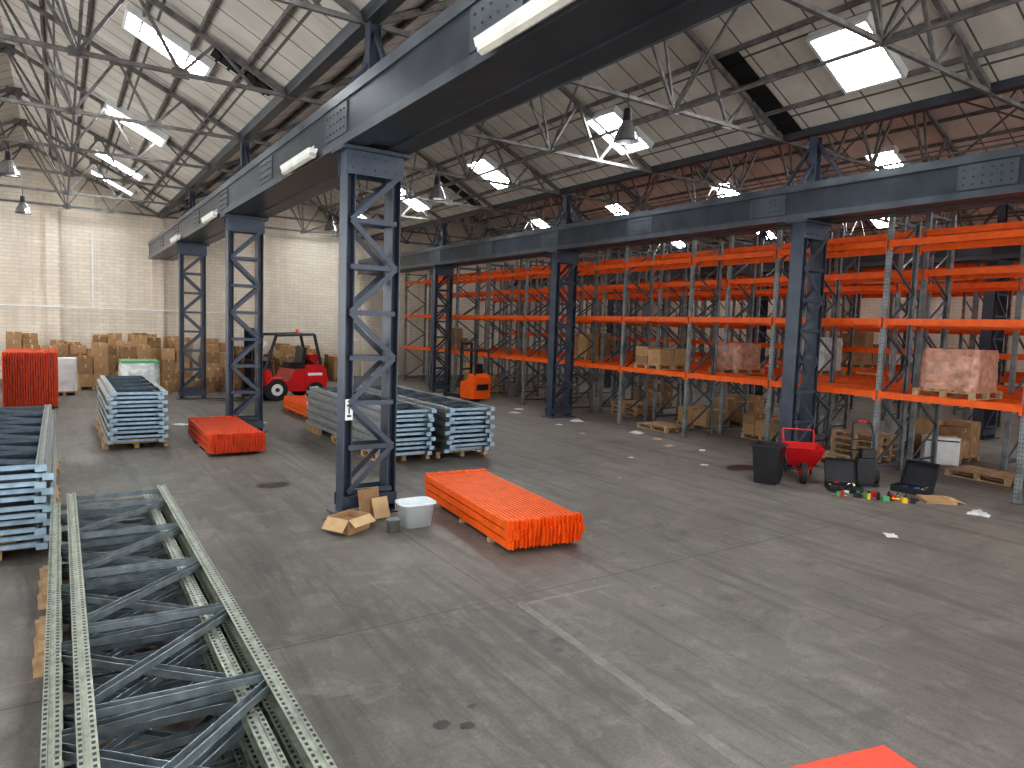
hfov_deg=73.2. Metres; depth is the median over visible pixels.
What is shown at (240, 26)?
ceiling
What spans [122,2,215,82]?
skylight
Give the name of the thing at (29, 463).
frames
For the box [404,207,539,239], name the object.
roof truss
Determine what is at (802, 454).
wheelbarrow
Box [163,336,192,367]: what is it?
load
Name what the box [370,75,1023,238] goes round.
gutter
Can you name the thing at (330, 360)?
load
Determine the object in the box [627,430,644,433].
scrap
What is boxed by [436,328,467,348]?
load
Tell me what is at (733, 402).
load
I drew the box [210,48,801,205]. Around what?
vent strip
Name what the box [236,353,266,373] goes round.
load
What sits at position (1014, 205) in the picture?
roof truss
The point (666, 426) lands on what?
wooden pallet
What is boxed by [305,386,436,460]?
frames
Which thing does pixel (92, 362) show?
load
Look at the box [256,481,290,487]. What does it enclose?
oil stain
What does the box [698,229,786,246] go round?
roof truss
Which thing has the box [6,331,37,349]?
load
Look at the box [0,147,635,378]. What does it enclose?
wall
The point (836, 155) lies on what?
roof truss
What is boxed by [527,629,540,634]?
oil stain
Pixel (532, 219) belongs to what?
skylight
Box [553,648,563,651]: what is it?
oil stain
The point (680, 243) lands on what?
skylight
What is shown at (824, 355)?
load
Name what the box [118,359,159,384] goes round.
load
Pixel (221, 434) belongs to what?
beams
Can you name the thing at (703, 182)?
roof truss
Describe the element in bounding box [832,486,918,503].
clutter
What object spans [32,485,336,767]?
frames
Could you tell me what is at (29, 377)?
beams
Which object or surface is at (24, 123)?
roof truss
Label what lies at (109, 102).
skylight
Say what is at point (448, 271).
lattice column
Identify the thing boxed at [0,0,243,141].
roof truss
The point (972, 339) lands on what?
rack
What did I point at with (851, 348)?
rack
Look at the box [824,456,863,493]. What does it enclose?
tool case
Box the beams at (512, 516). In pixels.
[424,468,584,550]
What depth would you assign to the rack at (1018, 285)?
19.78 m
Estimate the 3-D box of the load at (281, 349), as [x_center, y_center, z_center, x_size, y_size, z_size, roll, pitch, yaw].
[-10.549,-0.977,31.274,1.025,1.706,1.200,-2,6,-39]
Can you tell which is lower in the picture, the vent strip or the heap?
the heap
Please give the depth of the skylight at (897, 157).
20.41 m
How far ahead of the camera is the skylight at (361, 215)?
31.95 m
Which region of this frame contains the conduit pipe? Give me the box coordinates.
[0,231,253,314]
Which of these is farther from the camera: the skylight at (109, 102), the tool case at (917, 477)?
the skylight at (109, 102)
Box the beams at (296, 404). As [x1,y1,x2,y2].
[284,395,311,417]
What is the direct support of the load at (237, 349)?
on the floor
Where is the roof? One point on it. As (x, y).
(886, 41)
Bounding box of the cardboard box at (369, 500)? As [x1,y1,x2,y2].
[357,487,389,518]
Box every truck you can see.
[443,343,490,400]
[850,420,879,486]
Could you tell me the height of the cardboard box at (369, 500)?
0.412 m
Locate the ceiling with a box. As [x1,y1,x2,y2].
[0,0,1023,256]
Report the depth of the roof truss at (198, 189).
26.51 m
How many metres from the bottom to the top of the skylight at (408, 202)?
0.803 m
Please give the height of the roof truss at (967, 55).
2.405 m
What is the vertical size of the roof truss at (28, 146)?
2.405 m
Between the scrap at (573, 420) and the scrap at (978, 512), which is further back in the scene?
the scrap at (573, 420)
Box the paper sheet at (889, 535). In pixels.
[883,533,898,537]
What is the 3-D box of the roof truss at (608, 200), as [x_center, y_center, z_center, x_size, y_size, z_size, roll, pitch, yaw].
[5.639,-7.187,24.256,9.589,2.405,0.090,-1,6,-33]
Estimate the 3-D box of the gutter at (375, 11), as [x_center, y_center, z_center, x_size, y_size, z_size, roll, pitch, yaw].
[-4.404,-5.564,13.457,0.320,0.140,40.200,-1,6,-33]
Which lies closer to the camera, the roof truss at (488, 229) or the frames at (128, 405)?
the frames at (128, 405)
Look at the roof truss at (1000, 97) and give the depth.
12.11 m
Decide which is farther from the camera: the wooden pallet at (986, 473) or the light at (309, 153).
the wooden pallet at (986, 473)
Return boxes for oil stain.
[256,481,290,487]
[432,720,450,729]
[459,721,474,728]
[467,704,476,708]
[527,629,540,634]
[549,637,565,643]
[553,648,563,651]
[728,464,752,470]
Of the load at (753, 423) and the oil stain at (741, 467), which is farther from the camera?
the load at (753, 423)
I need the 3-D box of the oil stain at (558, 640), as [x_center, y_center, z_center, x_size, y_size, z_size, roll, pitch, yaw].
[0.403,2.311,6.208,0.164,0.001,0.116,-1,6,-33]
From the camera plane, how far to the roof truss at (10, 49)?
18.06 m
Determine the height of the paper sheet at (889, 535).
0.005 m
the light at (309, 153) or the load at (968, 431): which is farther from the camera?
the load at (968, 431)
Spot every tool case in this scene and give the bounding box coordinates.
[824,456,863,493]
[890,459,940,494]
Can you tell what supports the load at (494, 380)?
on the floor
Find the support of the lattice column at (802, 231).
on the floor
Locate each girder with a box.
[148,0,753,260]
[358,145,1023,275]
[514,245,1020,286]
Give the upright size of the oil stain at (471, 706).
0.001 m
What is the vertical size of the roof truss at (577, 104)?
2.405 m
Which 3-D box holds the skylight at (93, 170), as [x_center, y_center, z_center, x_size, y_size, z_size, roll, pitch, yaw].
[-15.711,-7.965,27.157,1.519,0.870,0.720,-1,6,-33]
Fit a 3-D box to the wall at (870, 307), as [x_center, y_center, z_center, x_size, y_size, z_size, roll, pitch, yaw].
[19.397,-2.575,29.561,0.500,7.200,40.500,-1,6,-33]
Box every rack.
[403,217,1023,504]
[436,213,1023,463]
[473,218,1023,471]
[497,220,1023,432]
[565,263,1023,420]
[583,263,1023,426]
[631,261,1023,414]
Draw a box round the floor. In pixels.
[0,373,1023,767]
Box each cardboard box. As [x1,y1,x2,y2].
[321,509,375,534]
[357,487,389,518]
[916,494,965,504]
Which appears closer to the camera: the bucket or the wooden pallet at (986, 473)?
the bucket
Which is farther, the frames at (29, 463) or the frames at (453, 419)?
the frames at (453, 419)
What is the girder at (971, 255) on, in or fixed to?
attached to the lattice column at (764, 299)
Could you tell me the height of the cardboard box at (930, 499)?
0.077 m
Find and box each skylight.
[90,166,135,195]
[94,145,145,180]
[103,98,169,147]
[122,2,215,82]
[360,214,371,218]
[401,185,431,212]
[466,154,518,190]
[529,217,552,228]
[585,105,653,156]
[604,200,629,215]
[673,241,689,248]
[708,178,743,197]
[756,231,776,239]
[805,11,908,94]
[863,145,909,170]
[870,218,897,228]
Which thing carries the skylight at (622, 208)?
attached to the ceiling
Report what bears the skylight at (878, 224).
attached to the ceiling
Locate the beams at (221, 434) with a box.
[188,415,265,453]
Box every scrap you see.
[570,419,583,421]
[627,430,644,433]
[966,509,991,517]
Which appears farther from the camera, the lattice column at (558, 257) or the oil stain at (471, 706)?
the lattice column at (558, 257)
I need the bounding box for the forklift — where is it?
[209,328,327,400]
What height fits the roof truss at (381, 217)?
2.405 m
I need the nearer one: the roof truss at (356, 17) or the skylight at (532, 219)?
the roof truss at (356, 17)
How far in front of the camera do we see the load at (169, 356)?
26.73 m
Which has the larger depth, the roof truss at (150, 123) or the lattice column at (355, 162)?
the roof truss at (150, 123)
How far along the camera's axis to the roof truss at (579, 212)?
30.16 m
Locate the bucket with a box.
[386,517,400,532]
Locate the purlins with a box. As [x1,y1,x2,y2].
[0,0,1023,252]
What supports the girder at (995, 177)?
attached to the lattice column at (558, 257)
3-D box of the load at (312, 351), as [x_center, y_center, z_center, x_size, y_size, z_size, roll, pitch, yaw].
[-9.488,-0.988,32.209,1.007,1.646,1.200,-1,6,-33]
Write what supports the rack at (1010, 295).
on the floor
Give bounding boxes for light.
[170,233,180,242]
[201,209,217,223]
[280,146,317,174]
[473,0,575,55]
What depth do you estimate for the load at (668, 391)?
26.69 m
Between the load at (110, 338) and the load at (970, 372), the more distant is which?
the load at (110, 338)
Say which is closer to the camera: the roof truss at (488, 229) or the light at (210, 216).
the light at (210, 216)
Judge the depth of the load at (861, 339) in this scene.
24.81 m
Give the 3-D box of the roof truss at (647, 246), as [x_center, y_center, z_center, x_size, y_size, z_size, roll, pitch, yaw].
[9.251,-8.042,36.140,9.589,2.405,0.090,-1,6,-33]
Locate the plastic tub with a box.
[395,496,435,528]
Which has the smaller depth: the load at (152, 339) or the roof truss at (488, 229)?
the load at (152, 339)
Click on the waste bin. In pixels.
(768, 456)
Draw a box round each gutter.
[158,0,405,218]
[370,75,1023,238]
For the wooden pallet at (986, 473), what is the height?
0.143 m
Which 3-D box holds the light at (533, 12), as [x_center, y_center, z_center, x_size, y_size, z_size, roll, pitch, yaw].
[0.167,-2.978,5.500,0.177,0.252,1.600,-1,6,-33]
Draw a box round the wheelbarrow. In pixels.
[780,427,825,482]
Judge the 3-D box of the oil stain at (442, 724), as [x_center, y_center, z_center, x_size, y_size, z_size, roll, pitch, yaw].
[-0.494,2.392,4.843,0.136,0.001,0.111,-1,6,-33]
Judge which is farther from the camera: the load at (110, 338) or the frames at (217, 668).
the load at (110, 338)
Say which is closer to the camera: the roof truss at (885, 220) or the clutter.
the clutter
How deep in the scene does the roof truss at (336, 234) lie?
33.07 m
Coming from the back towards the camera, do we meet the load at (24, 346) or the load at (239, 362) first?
the load at (239, 362)
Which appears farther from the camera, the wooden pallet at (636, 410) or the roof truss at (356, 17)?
the wooden pallet at (636, 410)
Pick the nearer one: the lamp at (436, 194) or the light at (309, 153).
the light at (309, 153)
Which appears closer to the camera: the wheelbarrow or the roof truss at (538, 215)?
the wheelbarrow
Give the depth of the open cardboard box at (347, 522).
9.17 m
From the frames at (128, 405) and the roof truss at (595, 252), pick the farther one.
the roof truss at (595, 252)
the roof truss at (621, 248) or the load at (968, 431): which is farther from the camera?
the roof truss at (621, 248)
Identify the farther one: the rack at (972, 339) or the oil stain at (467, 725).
the rack at (972, 339)
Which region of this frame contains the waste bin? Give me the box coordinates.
[750,440,788,484]
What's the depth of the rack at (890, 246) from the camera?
17.43 m
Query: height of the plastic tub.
0.340 m
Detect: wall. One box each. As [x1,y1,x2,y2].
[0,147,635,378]
[635,277,1023,413]
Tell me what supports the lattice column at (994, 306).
on the floor
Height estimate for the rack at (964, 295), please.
6.000 m
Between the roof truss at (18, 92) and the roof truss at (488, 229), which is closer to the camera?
the roof truss at (18, 92)
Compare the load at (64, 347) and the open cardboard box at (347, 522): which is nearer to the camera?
the open cardboard box at (347, 522)
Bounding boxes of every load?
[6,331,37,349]
[23,345,58,356]
[50,340,81,356]
[58,357,77,395]
[70,343,107,389]
[92,333,121,375]
[116,335,151,370]
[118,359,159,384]
[128,333,160,383]
[161,342,189,380]
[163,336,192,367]
[198,344,225,384]
[200,338,225,355]
[234,346,243,356]
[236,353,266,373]
[264,343,294,376]
[274,356,294,376]
[295,345,322,364]
[324,354,353,380]
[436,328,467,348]
[464,362,497,394]
[574,332,611,359]
[634,346,685,369]
[634,379,673,405]
[676,405,729,430]
[708,342,763,373]
[714,394,763,425]
[741,413,797,441]
[801,337,844,375]
[839,332,878,367]
[912,348,1002,399]
[913,417,980,463]
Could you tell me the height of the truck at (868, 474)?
1.224 m
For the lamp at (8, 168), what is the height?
0.870 m
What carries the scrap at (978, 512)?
on the floor
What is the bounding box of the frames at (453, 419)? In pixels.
[357,385,494,458]
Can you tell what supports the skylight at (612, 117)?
attached to the ceiling
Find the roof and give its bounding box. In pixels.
[0,0,1023,259]
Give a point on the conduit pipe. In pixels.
(91, 231)
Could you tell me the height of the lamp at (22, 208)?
0.870 m
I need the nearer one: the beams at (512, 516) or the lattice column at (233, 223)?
the beams at (512, 516)
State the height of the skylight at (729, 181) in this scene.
0.781 m
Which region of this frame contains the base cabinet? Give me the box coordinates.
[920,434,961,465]
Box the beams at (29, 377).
[1,348,58,406]
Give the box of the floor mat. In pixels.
[788,745,916,767]
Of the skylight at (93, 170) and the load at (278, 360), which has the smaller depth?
the skylight at (93, 170)
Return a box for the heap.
[115,368,240,393]
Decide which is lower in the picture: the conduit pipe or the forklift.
the forklift
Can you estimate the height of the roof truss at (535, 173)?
2.405 m
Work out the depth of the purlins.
15.72 m
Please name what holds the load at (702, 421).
on the floor
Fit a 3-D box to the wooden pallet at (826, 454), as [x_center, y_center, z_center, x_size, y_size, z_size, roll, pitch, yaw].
[7.225,1.692,15.720,0.940,0.143,1.200,-1,6,-33]
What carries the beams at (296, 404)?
on the floor
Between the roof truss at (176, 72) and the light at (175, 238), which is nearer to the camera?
the roof truss at (176, 72)
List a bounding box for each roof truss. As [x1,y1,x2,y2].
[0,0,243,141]
[0,0,290,98]
[0,42,212,169]
[0,85,187,189]
[0,117,173,205]
[0,143,161,217]
[162,199,364,238]
[175,188,403,231]
[191,175,443,222]
[214,151,494,210]
[244,121,562,194]
[273,0,366,25]
[291,76,654,173]
[373,216,500,246]
[378,0,785,143]
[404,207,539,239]
[445,196,590,231]
[495,182,648,221]
[547,248,632,261]
[563,165,727,209]
[587,243,680,257]
[636,237,734,251]
[655,145,826,193]
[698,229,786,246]
[776,220,877,238]
[783,0,993,95]
[784,110,959,169]
[873,209,974,229]
[989,90,1023,111]
[1009,203,1023,210]
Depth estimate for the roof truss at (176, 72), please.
11.93 m
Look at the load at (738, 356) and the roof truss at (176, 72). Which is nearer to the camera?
the roof truss at (176, 72)
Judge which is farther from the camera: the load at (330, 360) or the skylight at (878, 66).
the load at (330, 360)
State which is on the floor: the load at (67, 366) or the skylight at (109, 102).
the load at (67, 366)
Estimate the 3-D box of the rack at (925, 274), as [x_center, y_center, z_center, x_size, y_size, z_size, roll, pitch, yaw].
[4.984,-1.616,21.707,1.200,5.600,31.360,-1,6,-33]
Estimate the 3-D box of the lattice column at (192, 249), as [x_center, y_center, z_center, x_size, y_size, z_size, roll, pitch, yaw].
[-10.809,-2.980,23.331,1.182,6.980,1.089,3,5,14]
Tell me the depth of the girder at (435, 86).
7.44 m
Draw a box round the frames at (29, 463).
[0,404,60,560]
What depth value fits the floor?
7.20 m
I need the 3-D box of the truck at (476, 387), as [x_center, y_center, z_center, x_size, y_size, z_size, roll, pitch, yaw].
[-1.706,-0.490,26.245,0.880,2.160,1.876,-2,6,-43]
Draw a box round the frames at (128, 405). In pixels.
[95,375,168,449]
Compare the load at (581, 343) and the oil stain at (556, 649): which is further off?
the load at (581, 343)
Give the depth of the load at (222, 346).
29.33 m
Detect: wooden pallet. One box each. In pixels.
[611,400,656,416]
[637,421,689,432]
[818,451,854,463]
[830,428,897,462]
[944,465,1023,486]
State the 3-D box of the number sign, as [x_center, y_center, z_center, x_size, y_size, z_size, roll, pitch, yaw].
[-2.322,0.367,9.831,0.110,0.300,0.015,-1,6,-33]
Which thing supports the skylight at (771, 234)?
attached to the ceiling
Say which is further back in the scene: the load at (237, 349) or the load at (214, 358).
the load at (237, 349)
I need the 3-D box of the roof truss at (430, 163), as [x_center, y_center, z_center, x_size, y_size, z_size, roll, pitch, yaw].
[-4.551,-7.377,22.354,9.589,2.405,0.090,-1,6,-33]
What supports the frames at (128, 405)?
on the floor
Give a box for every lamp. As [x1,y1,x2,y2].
[0,141,20,177]
[15,189,30,214]
[324,208,336,231]
[429,166,445,200]
[613,93,639,145]
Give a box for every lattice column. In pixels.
[175,190,208,399]
[220,141,268,432]
[327,21,410,513]
[427,223,455,391]
[541,194,582,417]
[604,248,624,387]
[747,232,773,406]
[778,135,844,469]
[972,204,1022,439]
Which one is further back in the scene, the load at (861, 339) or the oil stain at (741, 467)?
the load at (861, 339)
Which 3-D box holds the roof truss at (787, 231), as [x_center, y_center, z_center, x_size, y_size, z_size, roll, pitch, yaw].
[13.622,-7.345,29.476,9.589,2.405,0.090,-1,6,-33]
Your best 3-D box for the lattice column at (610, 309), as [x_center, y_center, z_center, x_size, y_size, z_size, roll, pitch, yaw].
[5.091,-3.314,33.965,1.182,6.980,1.089,3,5,14]
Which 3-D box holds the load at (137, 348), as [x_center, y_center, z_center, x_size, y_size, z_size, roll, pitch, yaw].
[-14.486,-0.862,26.423,1.026,2.006,1.200,-2,6,-39]
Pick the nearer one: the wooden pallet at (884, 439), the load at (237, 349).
the wooden pallet at (884, 439)
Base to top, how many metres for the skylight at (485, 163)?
0.803 m
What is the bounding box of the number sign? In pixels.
[345,399,352,419]
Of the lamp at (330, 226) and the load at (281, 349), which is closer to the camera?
the lamp at (330, 226)
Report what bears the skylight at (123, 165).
attached to the ceiling
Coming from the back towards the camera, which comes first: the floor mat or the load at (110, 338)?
the load at (110, 338)
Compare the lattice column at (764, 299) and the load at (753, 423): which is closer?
the load at (753, 423)
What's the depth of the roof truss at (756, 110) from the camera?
13.25 m
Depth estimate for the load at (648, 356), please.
19.73 m
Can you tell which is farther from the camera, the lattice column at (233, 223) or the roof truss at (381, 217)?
the roof truss at (381, 217)
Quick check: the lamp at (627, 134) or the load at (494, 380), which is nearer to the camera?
the lamp at (627, 134)

